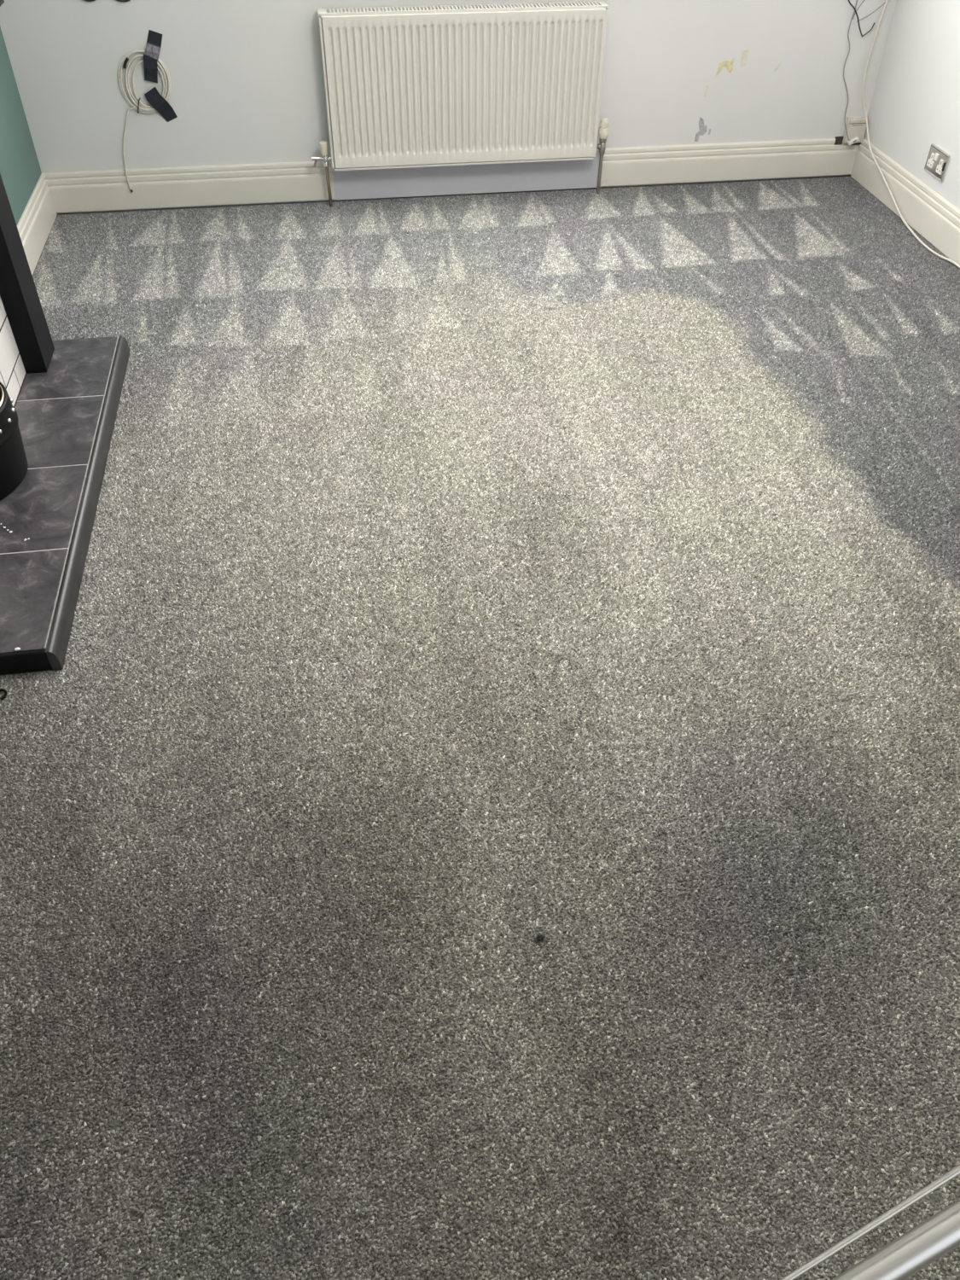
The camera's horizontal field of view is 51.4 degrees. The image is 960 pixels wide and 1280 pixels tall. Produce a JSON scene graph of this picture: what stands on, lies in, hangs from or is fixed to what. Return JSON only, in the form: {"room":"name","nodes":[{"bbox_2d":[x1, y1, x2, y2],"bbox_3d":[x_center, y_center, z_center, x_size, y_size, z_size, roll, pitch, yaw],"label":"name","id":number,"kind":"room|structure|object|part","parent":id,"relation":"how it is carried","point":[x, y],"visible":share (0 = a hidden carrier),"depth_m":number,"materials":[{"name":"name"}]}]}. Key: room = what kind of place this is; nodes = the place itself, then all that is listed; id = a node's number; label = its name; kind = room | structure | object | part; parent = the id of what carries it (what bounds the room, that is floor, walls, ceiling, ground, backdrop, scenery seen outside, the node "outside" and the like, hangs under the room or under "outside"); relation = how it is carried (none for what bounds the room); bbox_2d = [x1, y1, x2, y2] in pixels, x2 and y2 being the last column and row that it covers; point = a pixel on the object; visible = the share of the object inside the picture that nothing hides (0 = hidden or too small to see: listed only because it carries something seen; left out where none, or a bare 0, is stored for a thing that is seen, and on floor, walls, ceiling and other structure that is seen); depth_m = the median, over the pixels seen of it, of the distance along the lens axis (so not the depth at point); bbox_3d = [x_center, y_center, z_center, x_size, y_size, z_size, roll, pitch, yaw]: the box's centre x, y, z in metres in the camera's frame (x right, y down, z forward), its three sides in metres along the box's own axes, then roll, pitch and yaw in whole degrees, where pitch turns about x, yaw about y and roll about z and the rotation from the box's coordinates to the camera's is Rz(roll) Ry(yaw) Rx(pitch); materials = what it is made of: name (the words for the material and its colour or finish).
{"room":"living room","nodes":[
{"label":"living room","id":0,"kind":"room"},
{"bbox_2d":[0,296,26,407],"bbox_3d":[-1.736,-1.288,2.138,0.578,2.470,1.560,-6,44,-7],"label":"wall","id":1,"kind":"structure","parent":0,"point":[13,373],"depth_m":3.26,"materials":[{"name":"tile"}]},
{"bbox_2d":[0,26,41,226],"bbox_3d":[-1.907,-2.340,3.244,0.100,2.470,1.510,-6,44,-7],"label":"wall","id":2,"kind":"structure","parent":0,"point":[20,171],"depth_m":4.14,"materials":[{"name":"teal paint"}]},
{"bbox_2d":[17,173,57,275],"bbox_3d":[-1.855,-1.530,4.026,0.020,0.179,1.510,-6,44,-7],"label":"baseboard","id":3,"kind":"structure","parent":2,"relation":"attached to","point":[34,226],"depth_m":4.29,"materials":[{"name":"beige paint"}]},
{"bbox_2d":[0,0,896,214],"bbox_3d":[-0.051,-3.132,4.096,4.121,2.470,0.268,-6,44,-7],"label":"wall","id":4,"kind":"structure","parent":0,"point":[247,76],"depth_m":4.48,"materials":[{"name":"paint"}]},
{"bbox_2d":[117,49,171,192],"bbox_3d":[-1.478,-2.291,4.421,0.276,0.571,0.026,-8,44,-9],"label":"cable coil","id":5,"kind":"object","parent":4,"relation":"hanging from","point":[147,109],"visible":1,"depth_m":4.32,"materials":[{"name":"white plastic"}]},
{"bbox_2d":[143,29,162,82],"bbox_3d":[-1.393,-2.485,4.253,0.110,0.200,0.021,-6,44,-7],"label":"tape strip","id":6,"kind":"object","parent":4,"relation":"attached to","point":[151,55],"visible":1,"depth_m":4.24,"materials":[{"name":"black fabric"}]},
{"bbox_2d":[144,87,177,122],"bbox_3d":[-1.402,-2.350,4.380,0.122,0.148,0.020,-6,44,-7],"label":"tape strip","id":7,"kind":"object","parent":4,"relation":"attached to","point":[153,96],"visible":1,"depth_m":4.37,"materials":[{"name":"black fabric"}]},
{"bbox_2d":[43,160,335,212],"bbox_3d":[-1.333,-2.104,4.629,1.303,0.170,0.020,-6,44,-7],"label":"baseboard","id":8,"kind":"structure","parent":4,"relation":"attached to","point":[281,182],"depth_m":4.62,"materials":[{"name":"beige paint"}]},
{"bbox_2d":[317,0,608,170],"bbox_3d":[-0.071,-2.475,4.469,1.238,0.624,0.123,-6,44,-7],"label":"radiator","id":9,"kind":"object","parent":4,"relation":"attached to","point":[421,88],"visible":1,"depth_m":4.41,"materials":[{"name":"metal"}]},
{"bbox_2d":[311,140,332,206],"bbox_3d":[-0.721,-2.150,4.614,0.098,0.284,0.040,-6,44,-7],"label":"radiator valve","id":10,"kind":"object","parent":9,"relation":"attached to","point":[322,144],"visible":1,"depth_m":4.56,"materials":[{"name":"silver metal"}]},
{"bbox_3d":[-0.740,-2.199,4.553,0.056,0.021,0.018,-9,44,-10],"label":"drain lever","id":11,"kind":"part","parent":10,"relation":"part of","materials":[{"name":"silver metal"}]},
{"bbox_3d":[-0.675,-2.406,4.388,0.010,0.608,0.082,-6,44,-7],"label":"panel","id":12,"kind":"part","parent":9,"relation":"part of","materials":[{"name":"metal"}]},
{"bbox_2d":[317,0,608,17],"bbox_3d":[-0.067,-2.687,4.250,1.238,0.014,0.086,-6,44,-7],"label":"grille","id":13,"kind":"object","parent":9,"relation":"attached to","point":[549,11],"depth_m":4.24,"materials":[{"name":"metal"}]},
{"bbox_3d":[0.537,-2.527,4.527,0.010,0.608,0.082,-6,44,-7],"label":"panel","id":14,"kind":"part","parent":9,"relation":"part of","materials":[{"name":"metal"}]},
{"bbox_2d":[596,117,609,193],"bbox_3d":[0.571,-2.299,4.744,0.064,0.337,0.049,-6,44,-7],"label":"valve","id":15,"kind":"object","parent":9,"relation":"attached to","point":[603,130],"visible":1,"depth_m":4.69,"materials":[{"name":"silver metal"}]},
{"bbox_2d":[332,150,599,200],"bbox_3d":[-0.055,-2.227,4.781,1.284,0.166,0.020,-6,44,-7],"label":"trim","id":16,"kind":"structure","parent":4,"relation":"attached to","point":[354,184],"depth_m":4.78,"materials":[{"name":"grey paint"}]},
{"bbox_2d":[599,138,859,186],"bbox_3d":[1.239,-2.362,4.925,1.334,0.170,0.020,-6,44,-7],"label":"baseboard","id":17,"kind":"structure","parent":4,"relation":"attached to","point":[650,165],"depth_m":4.91,"materials":[{"name":"beige paint"}]},
{"bbox_2d":[843,0,857,140],"bbox_3d":[1.760,-2.860,4.553,0.134,1.070,0.040,12,45,12],"label":"wire","id":18,"kind":"object","parent":4,"relation":"attached to","point":[857,0],"visible":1,"depth_m":4.72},
{"bbox_2d":[842,116,868,143],"bbox_3d":[1.847,-2.506,4.904,0.099,0.114,0.036,-6,44,-7],"label":"junction box","id":19,"kind":"object","parent":4,"relation":"attached to","point":[856,126],"visible":0.96,"depth_m":4.89,"materials":[{"name":"white plastic"}]},
{"bbox_2d":[847,136,859,145],"bbox_3d":[1.837,-2.455,4.910,0.052,0.033,0.023,-6,44,-7],"label":"plug","id":20,"kind":"object","parent":19,"relation":"attached to","point":[856,139],"visible":1,"depth_m":4.90,"materials":[{"name":"white plastic"}]},
{"bbox_2d":[848,0,874,36],"bbox_3d":[1.690,-2.976,4.425,0.254,0.528,0.013,-3,44,-4],"label":"wire","id":21,"kind":"object","parent":4,"relation":"attached to","point":[851,4],"visible":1,"depth_m":4.57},
{"bbox_2d":[856,1,885,22],"bbox_3d":[1.814,-2.941,4.493,0.172,0.270,0.008,-6,44,-7],"label":"wire","id":22,"kind":"object","parent":4,"relation":"attached to","point":[885,2],"visible":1,"depth_m":4.56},
{"bbox_2d":[0,175,959,1279],"bbox_3d":[0.457,0.085,2.481,3.921,0.001,6.620,-6,44,-7],"label":"floor","id":23,"kind":"structure","parent":0,"point":[468,579],"depth_m":2.27,"materials":[{"name":"grey carpet"}]},
{"bbox_2d":[0,688,7,699],"bbox_3d":[-1.204,0.137,2.397,0.130,0.007,0.036,-6,44,-7],"label":"hook","id":24,"kind":"object","parent":23,"relation":"on","point":[4,695],"visible":1,"depth_m":2.40,"materials":[{"name":"metal"}]},
{"bbox_2d":[0,335,129,674],"bbox_3d":[-1.556,-0.477,3.002,0.801,0.064,1.662,-6,44,-7],"label":"hearth","id":25,"kind":"object","parent":23,"relation":"on","point":[66,413],"visible":0.88,"depth_m":2.90,"materials":[{"name":"tile"}]},
{"bbox_2d":[0,381,28,500],"bbox_3d":[-1.558,-0.566,2.874,0.454,0.244,0.454,-6,44,-7],"label":"bucket","id":26,"kind":"object","parent":25,"relation":"on","point":[14,464],"visible":1,"depth_m":2.86,"materials":[{"name":"black metal"}]},
{"bbox_2d":[0,0,54,373],"bbox_3d":[-1.363,-0.927,2.637,0.202,1.097,1.670,-6,44,-7],"label":"surround","id":27,"kind":"object","parent":25,"relation":"on","point":[19,295],"visible":1,"depth_m":3.27,"materials":[{"name":"black wood"}]},
{"bbox_2d":[536,934,543,940],"bbox_3d":[0.117,0.581,1.948,0.013,0.006,0.011,-30,52,-28],"label":"lint speck","id":28,"kind":"object","parent":23,"relation":"on","point":[539,937],"visible":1,"depth_m":1.95},
{"bbox_2d":[779,1164,959,1279],"bbox_3d":[0.700,0.562,1.117,1.621,1.179,0.135,-14,46,-15],"label":"wand","id":29,"kind":"object","parent":23,"relation":"on","point":[939,1235],"visible":1,"depth_m":1.20,"materials":[{"name":"silver metal"}]},
{"bbox_2d":[862,0,959,267],"bbox_3d":[1.976,-2.156,3.943,0.098,1.249,1.912,-4,44,-5],"label":"cable","id":30,"kind":"object","parent":23,"relation":"on","point":[887,1],"visible":1,"depth_m":4.66,"materials":[{"name":"white plastic"}]},
{"bbox_2d":[863,0,959,209],"bbox_3d":[2.452,-0.997,1.871,0.100,2.470,6.620,-6,44,-7],"label":"wall","id":31,"kind":"structure","parent":0,"point":[915,105],"depth_m":4.43,"materials":[{"name":"paint"}]},
{"bbox_2d":[850,138,959,265],"bbox_3d":[2.385,-0.175,2.640,0.020,0.179,6.620,-6,44,-7],"label":"baseboard","id":32,"kind":"structure","parent":31,"relation":"attached to","point":[932,216],"depth_m":4.56,"materials":[{"name":"beige paint"}]},
{"bbox_2d":[924,143,951,182],"bbox_3d":[1.998,-2.089,4.367,0.013,0.110,0.164,-6,44,-7],"label":"double socket","id":33,"kind":"object","parent":31,"relation":"attached to","point":[938,160],"visible":1,"depth_m":4.36,"materials":[{"name":"silver metal"}]},
{"bbox_2d":[933,152,938,161],"bbox_3d":[1.994,-2.110,4.358,0.006,0.026,0.024,-6,44,-7],"label":"rocker switch","id":34,"kind":"object","parent":33,"relation":"attached to","point":[935,154],"depth_m":4.36,"materials":[{"name":"white plastic"}]}
]}

